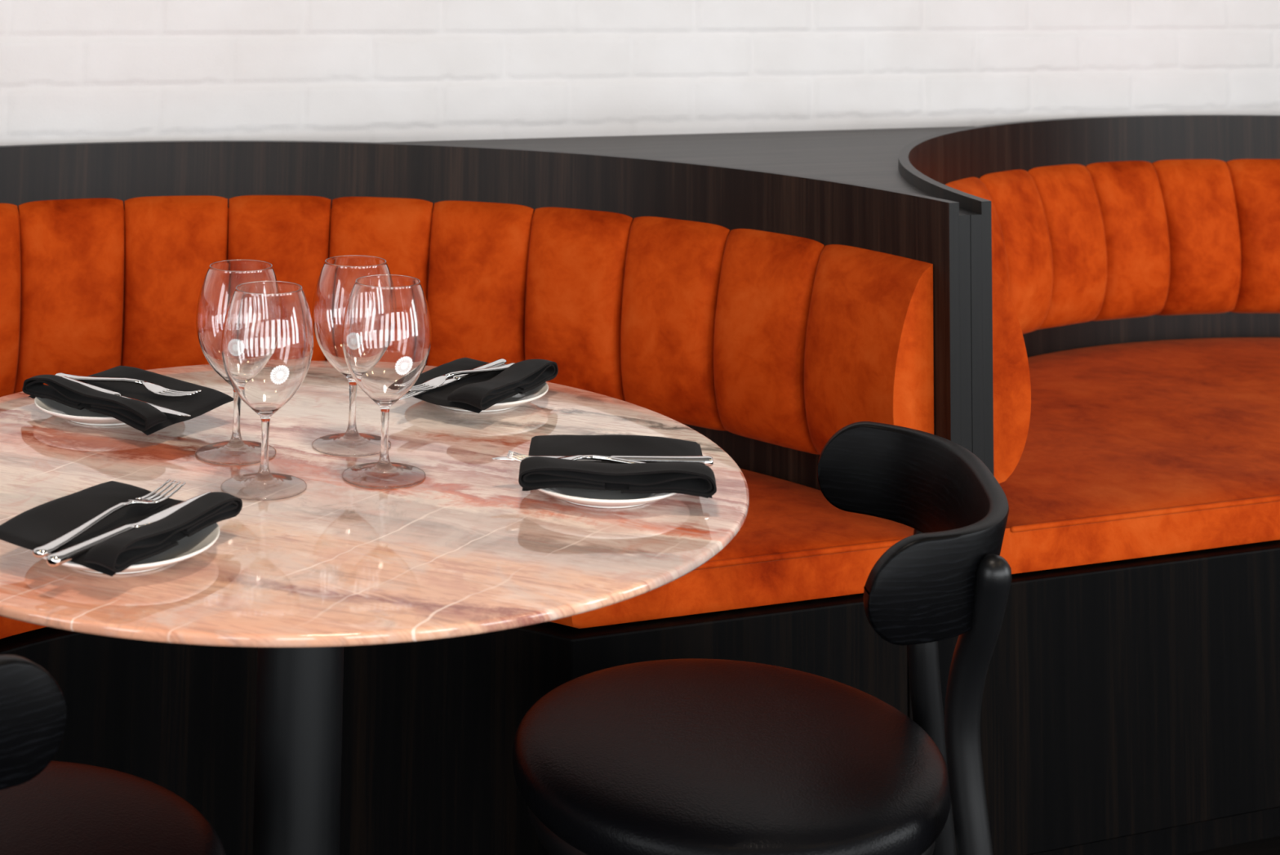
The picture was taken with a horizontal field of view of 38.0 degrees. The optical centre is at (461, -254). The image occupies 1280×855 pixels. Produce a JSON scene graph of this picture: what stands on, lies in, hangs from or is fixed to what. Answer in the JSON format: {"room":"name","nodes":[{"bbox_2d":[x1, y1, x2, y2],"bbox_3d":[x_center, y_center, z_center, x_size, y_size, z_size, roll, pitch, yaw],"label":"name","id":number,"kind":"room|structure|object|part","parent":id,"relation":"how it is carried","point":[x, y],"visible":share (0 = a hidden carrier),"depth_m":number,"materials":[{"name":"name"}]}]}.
{"room":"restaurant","nodes":[
{"label":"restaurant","id":0,"kind":"room"},
{"bbox_2d":[0,0,1279,146],"bbox_3d":[-0.063,0.202,3.488,9.100,2.900,0.205,3,-6,-20],"label":"wall","id":1,"kind":"structure","parent":0,"point":[72,71],"depth_m":3.47,"materials":[{"name":"paint"}]},
{"bbox_2d":[1183,835,1279,854],"bbox_3d":[1.055,1.429,0.268,9.300,0.100,6.400,3,-6,-20],"label":"floor","id":2,"kind":"structure","parent":0,"point":[1268,846],"depth_m":2.68,"materials":[{"name":"black"}]},
{"bbox_2d":[0,654,225,854],"bbox_3d":[-0.460,1.108,1.640,0.459,0.750,0.520,-2,-6,33],"label":"dining chair","id":3,"kind":"object","parent":2,"relation":"on","point":[48,806],"visible":1,"depth_m":1.72,"materials":[{"name":"black leather"}]},
{"bbox_3d":[-0.545,0.770,1.529,0.441,0.101,0.166,-2,-6,33],"label":"backrest","id":4,"kind":"part","parent":3,"relation":"part of","materials":[{"name":"black wood"}]},
{"bbox_2d":[0,760,225,854],"bbox_3d":[-0.442,1.037,1.672,0.459,0.064,0.459,-2,-6,33],"label":"seat cushion","id":5,"kind":"object","parent":3,"relation":"on","point":[69,807],"depth_m":1.75,"materials":[{"name":"black leather"}]},
{"bbox_2d":[0,360,749,854],"bbox_3d":[-0.174,1.139,1.939,0.939,0.744,0.939,3,-6,-20],"label":"dining table","id":6,"kind":"object","parent":2,"relation":"on","point":[462,549],"visible":0.66,"depth_m":1.82,"materials":[{"name":"stone"}]},
{"bbox_2d":[34,396,126,425],"bbox_3d":[-0.412,0.773,2.164,0.175,0.018,0.175,3,-6,-20],"label":"plate","id":7,"kind":"object","parent":6,"relation":"on","point":[85,416],"visible":0.34,"depth_m":2.13,"materials":[{"name":"white ceramic"}]},
{"bbox_2d":[22,365,233,435],"bbox_3d":[-0.387,0.753,2.152,0.233,0.032,0.136,-4,-7,42],"label":"napkin","id":8,"kind":"object","parent":7,"relation":"on","point":[141,415],"visible":0.95,"depth_m":2.12,"materials":[{"name":"black fabric"}]},
{"bbox_2d":[61,376,191,416],"bbox_3d":[-0.392,0.750,2.123,0.230,0.010,0.017,-4,-7,41],"label":"table knife","id":9,"kind":"object","parent":8,"relation":"on","point":[162,409],"visible":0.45,"depth_m":2.12,"materials":[{"name":"silver metal"}]},
{"bbox_3d":[-0.437,0.752,2.163,0.108,0.010,0.014,-4,-7,41],"label":"handle","id":10,"kind":"part","parent":9,"relation":"part of","materials":[{"name":"silver metal"}]},
{"bbox_3d":[-0.352,0.747,2.088,0.124,0.003,0.017,-4,-7,41],"label":"blade","id":11,"kind":"part","parent":9,"relation":"part of","materials":[{"name":"silver metal"}]},
{"bbox_2d":[55,372,201,396],"bbox_3d":[-0.397,0.751,2.172,0.208,0.015,0.024,-2,-6,29],"label":"fork","id":12,"kind":"object","parent":8,"relation":"on","point":[157,389],"visible":0.9,"depth_m":2.16,"materials":[{"name":"silver metal"}]},
{"bbox_3d":[-0.430,0.752,2.190,0.131,0.015,0.015,-2,-6,29],"label":"handle","id":13,"kind":"part","parent":12,"relation":"part of","materials":[{"name":"silver metal"}]},
{"bbox_2d":[30,522,219,573],"bbox_3d":[-0.310,0.731,1.692,0.175,0.018,0.175,3,-6,-20],"label":"plate","id":14,"kind":"object","parent":6,"relation":"on","point":[188,547],"visible":0.3,"depth_m":1.67,"materials":[{"name":"white ceramic"}]},
{"bbox_2d":[0,480,242,576],"bbox_3d":[-0.320,0.712,1.699,0.151,0.028,0.195,-2,-6,28],"label":"napkin","id":15,"kind":"object","parent":14,"relation":"on","point":[36,526],"visible":0.94,"depth_m":1.69,"materials":[{"name":"black fabric"}]},
{"bbox_2d":[32,479,186,557],"bbox_3d":[-0.323,0.708,1.697,0.024,0.015,0.208,-2,-6,27],"label":"fork","id":16,"kind":"object","parent":15,"relation":"on","point":[46,549],"visible":1,"depth_m":1.68,"materials":[{"name":"silver metal"}]},
{"bbox_3d":[-0.340,0.704,1.663,0.015,0.015,0.131,-2,-6,27],"label":"handle","id":17,"kind":"part","parent":16,"relation":"part of","materials":[{"name":"silver metal"}]},
{"bbox_2d":[46,491,211,566],"bbox_3d":[-0.295,0.710,1.682,0.017,0.010,0.230,-2,-6,30],"label":"table knife","id":18,"kind":"object","parent":15,"relation":"on","point":[57,558],"visible":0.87,"depth_m":1.64,"materials":[{"name":"silver metal"}]},
{"bbox_3d":[-0.326,0.705,1.631,0.014,0.010,0.108,-2,-6,30],"label":"handle","id":19,"kind":"part","parent":18,"relation":"part of","materials":[{"name":"silver metal"}]},
{"bbox_3d":[-0.269,0.715,1.728,0.017,0.003,0.124,-2,-6,30],"label":"blade","id":20,"kind":"part","parent":18,"relation":"part of","materials":[{"name":"silver metal"}]},
{"bbox_2d":[195,259,277,465],"bbox_3d":[-0.245,0.671,2.021,0.095,0.202,0.095,1,-5,3],"label":"wine glass","id":21,"kind":"object","parent":6,"relation":"on","point":[220,281],"visible":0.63,"depth_m":2.00,"materials":[{"name":"clear glass"}]},
{"bbox_3d":[-0.246,0.732,2.015,0.016,0.054,0.016,3,-6,-20],"label":"stem","id":22,"kind":"part","parent":21,"relation":"part of","materials":[{"name":"clear glass"}]},
{"bbox_2d":[195,259,277,391],"bbox_3d":[-0.244,0.638,2.024,0.095,0.135,0.095,3,-6,-20],"label":"bowl","id":23,"kind":"object","parent":21,"relation":"on","point":[220,281],"depth_m":2.00,"materials":[{"name":"clear glass"}]},
{"bbox_2d":[220,280,313,500],"bbox_3d":[-0.202,0.661,1.904,0.095,0.202,0.095,1,-5,3],"label":"wine glass","id":24,"kind":"object","parent":6,"relation":"on","point":[267,340],"visible":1,"depth_m":1.88,"materials":[{"name":"clear glass"}]},
{"bbox_3d":[-0.203,0.722,1.898,0.016,0.054,0.016,3,-6,-20],"label":"stem","id":25,"kind":"part","parent":24,"relation":"part of","materials":[{"name":"clear glass"}]},
{"bbox_2d":[221,280,313,422],"bbox_3d":[-0.201,0.628,1.907,0.095,0.135,0.095,3,-6,-20],"label":"bowl","id":26,"kind":"object","parent":24,"relation":"on","point":[267,340],"depth_m":1.88,"materials":[{"name":"clear glass"}]},
{"bbox_2d":[311,255,391,456],"bbox_3d":[-0.121,0.677,2.059,0.095,0.202,0.095,1,-5,3],"label":"wine glass","id":27,"kind":"object","parent":6,"relation":"on","point":[338,275],"visible":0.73,"depth_m":2.04,"materials":[{"name":"clear glass"}]},
{"bbox_2d":[311,255,391,385],"bbox_3d":[-0.120,0.644,2.062,0.095,0.135,0.095,3,-6,-20],"label":"bowl","id":28,"kind":"object","parent":27,"relation":"on","point":[338,275],"depth_m":2.03,"materials":[{"name":"clear glass"}]},
{"bbox_3d":[-0.122,0.738,2.054,0.016,0.054,0.016,3,-6,-20],"label":"stem","id":29,"kind":"part","parent":27,"relation":"part of","materials":[{"name":"clear glass"}]},
{"bbox_2d":[342,274,431,488],"bbox_3d":[-0.080,0.667,1.949,0.095,0.202,0.095,1,-5,3],"label":"wine glass","id":30,"kind":"object","parent":6,"relation":"on","point":[387,331],"visible":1,"depth_m":1.92,"materials":[{"name":"clear glass"}]},
{"bbox_3d":[-0.081,0.729,1.943,0.016,0.054,0.016,3,-6,-20],"label":"stem","id":31,"kind":"part","parent":30,"relation":"part of","materials":[{"name":"clear glass"}]},
{"bbox_2d":[342,274,431,412],"bbox_3d":[-0.080,0.634,1.952,0.095,0.135,0.095,3,-6,-20],"label":"bowl","id":32,"kind":"object","parent":30,"relation":"on","point":[387,331],"depth_m":1.92,"materials":[{"name":"clear glass"}]},
{"bbox_2d":[438,382,548,411],"bbox_3d":[0.018,0.788,2.250,0.175,0.018,0.175,3,-6,-20],"label":"plate","id":33,"kind":"object","parent":6,"relation":"on","point":[518,399],"visible":0.26,"depth_m":2.21,"materials":[{"name":"white ceramic"}]},
{"bbox_2d":[408,357,558,413],"bbox_3d":[0.014,0.767,2.236,0.130,0.029,0.199,-2,-6,30],"label":"napkin","id":34,"kind":"object","parent":33,"relation":"on","point":[477,393],"visible":0.95,"depth_m":2.21,"materials":[{"name":"black fabric"}]},
{"bbox_2d":[399,358,506,399],"bbox_3d":[-0.012,0.766,2.232,0.017,0.010,0.230,-3,-6,34],"label":"table knife","id":35,"kind":"object","parent":34,"relation":"on","point":[500,362],"visible":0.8,"depth_m":2.25,"materials":[{"name":"silver metal"}]},
{"bbox_3d":[-0.042,0.762,2.188,0.017,0.003,0.124,-3,-6,34],"label":"blade","id":36,"kind":"part","parent":35,"relation":"part of","materials":[{"name":"silver metal"}]},
{"bbox_3d":[0.023,0.771,2.281,0.014,0.010,0.108,-3,-6,34],"label":"handle","id":37,"kind":"part","parent":35,"relation":"part of","materials":[{"name":"silver metal"}]},
{"bbox_2d":[408,362,515,391],"bbox_3d":[-0.001,0.763,2.235,0.024,0.015,0.208,-4,-7,42],"label":"fork","id":38,"kind":"object","parent":34,"relation":"on","point":[434,383],"visible":0.73,"depth_m":2.21,"materials":[{"name":"silver metal"}]},
{"bbox_3d":[0.025,0.766,2.263,0.015,0.015,0.131,-4,-7,42],"label":"handle","id":39,"kind":"part","parent":38,"relation":"part of","materials":[{"name":"silver metal"}]},
{"bbox_2d":[537,487,676,507],"bbox_3d":[0.147,0.758,1.899,0.175,0.018,0.175,3,-6,-20],"label":"plate","id":40,"kind":"object","parent":6,"relation":"on","point":[586,497],"visible":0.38,"depth_m":1.85,"materials":[{"name":"white ceramic"}]},
{"bbox_2d":[518,434,716,497],"bbox_3d":[0.161,0.739,1.913,0.196,0.031,0.159,1,-5,4],"label":"napkin","id":41,"kind":"object","parent":40,"relation":"on","point":[697,479],"visible":0.99,"depth_m":1.85,"materials":[{"name":"black fabric"}]},
{"bbox_2d":[506,449,646,463],"bbox_3d":[0.150,0.734,1.887,0.208,0.015,0.024,0,-5,8],"label":"fork","id":42,"kind":"object","parent":41,"relation":"on","point":[512,455],"visible":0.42,"depth_m":1.89,"materials":[{"name":"silver metal"}]},
{"bbox_3d":[0.188,0.734,1.882,0.131,0.015,0.015,0,-5,8],"label":"handle","id":43,"kind":"part","parent":42,"relation":"part of","materials":[{"name":"silver metal"}]},
{"bbox_2d":[492,455,713,466],"bbox_3d":[0.146,0.739,1.914,0.230,0.010,0.017,1,-5,0],"label":"table knife","id":44,"kind":"object","parent":41,"relation":"on","point":[708,460],"visible":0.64,"depth_m":1.91,"materials":[{"name":"silver metal"}]},
{"bbox_3d":[0.093,0.738,1.914,0.124,0.003,0.017,1,-5,0],"label":"blade","id":45,"kind":"part","parent":44,"relation":"part of","materials":[{"name":"silver metal"}]},
{"bbox_3d":[0.206,0.740,1.913,0.108,0.010,0.014,1,-5,0],"label":"handle","id":46,"kind":"part","parent":44,"relation":"part of","materials":[{"name":"silver metal"}]},
{"bbox_2d":[0,140,960,854],"bbox_3d":[-0.469,1.096,2.614,2.122,0.945,0.972,3,-6,-20],"label":"banquette","id":47,"kind":"object","parent":2,"relation":"on","point":[765,314],"visible":0.58,"depth_m":2.77,"materials":[{"name":"brown wood"}]},
{"bbox_2d":[0,468,914,638],"bbox_3d":[-0.447,1.097,2.605,2.046,0.074,0.909,3,-6,-20],"label":"seat cushion","id":48,"kind":"object","parent":47,"relation":"on","point":[795,554],"depth_m":2.44,"materials":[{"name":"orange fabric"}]},
{"bbox_3d":[-0.446,0.882,2.635,2.085,0.515,0.929,3,-6,-20],"label":"panel","id":49,"kind":"part","parent":47,"relation":"part of","materials":[{"name":"brown wood"}]},
{"bbox_2d":[512,421,1012,854],"bbox_3d":[0.313,1.150,1.952,0.520,0.750,0.459,1,-5,5],"label":"dining chair","id":50,"kind":"object","parent":2,"relation":"on","point":[684,756],"visible":1,"depth_m":1.88,"materials":[{"name":"black leather"}]},
{"bbox_3d":[0.283,1.125,1.956,0.426,0.032,0.426,1,-5,5],"label":"seat frame","id":51,"kind":"part","parent":50,"relation":"part of","materials":[{"name":"black wood"}]},
{"bbox_2d":[512,657,951,854],"bbox_3d":[0.284,1.076,1.961,0.459,0.064,0.459,1,-5,5],"label":"seat cushion","id":52,"kind":"object","parent":50,"relation":"on","point":[684,756],"depth_m":1.89,"materials":[{"name":"black leather"}]},
{"bbox_3d":[0.486,0.828,1.968,0.166,0.101,0.441,1,-5,5],"label":"backrest","id":53,"kind":"part","parent":50,"relation":"part of","materials":[{"name":"black wood"}]},
{"bbox_3d":[0.534,1.177,2.083,0.099,0.723,0.059,5,-6,-35],"label":"leg","id":54,"kind":"part","parent":50,"relation":"part of","materials":[{"name":"black wood"}]},
{"bbox_3d":[0.509,1.149,1.784,0.099,0.723,0.059,-4,-7,44],"label":"leg","id":55,"kind":"part","parent":50,"relation":"part of","materials":[{"name":"black wood"}]},
{"bbox_2d":[898,115,1279,854],"bbox_3d":[1.501,1.197,3.337,2.272,0.945,0.972,3,-6,-20],"label":"banquette","id":56,"kind":"object","parent":2,"relation":"on","point":[1131,703],"visible":0.66,"depth_m":2.72,"materials":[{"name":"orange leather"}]},
{"bbox_2d":[382,126,983,462],"bbox_3d":[0.542,0.944,3.018,4.208,0.496,0.970,3,-6,-20],"label":"partition","id":57,"kind":"object","parent":56,"relation":"on","point":[866,157],"visible":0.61,"depth_m":3.19,"materials":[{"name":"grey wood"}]},
{"bbox_3d":[0.679,0.907,2.601,0.033,0.496,0.090,3,-6,-20],"label":"post","id":58,"kind":"part","parent":57,"relation":"part of","materials":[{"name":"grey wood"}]},
{"bbox_3d":[0.710,0.909,2.613,0.033,0.496,0.090,3,-6,-20],"label":"post","id":59,"kind":"part","parent":57,"relation":"part of","materials":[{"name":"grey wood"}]},
{"bbox_3d":[1.544,0.984,3.365,2.085,0.515,0.929,3,-6,-20],"label":"panel","id":60,"kind":"part","parent":56,"relation":"part of","materials":[{"name":"brown wood"}]},
{"bbox_2d":[999,337,1279,573],"bbox_3d":[1.544,1.199,3.336,2.046,0.074,0.909,3,-6,-20],"label":"seat cushion","id":61,"kind":"object","parent":56,"relation":"on","point":[1140,455],"depth_m":2.89,"materials":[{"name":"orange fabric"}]}
]}

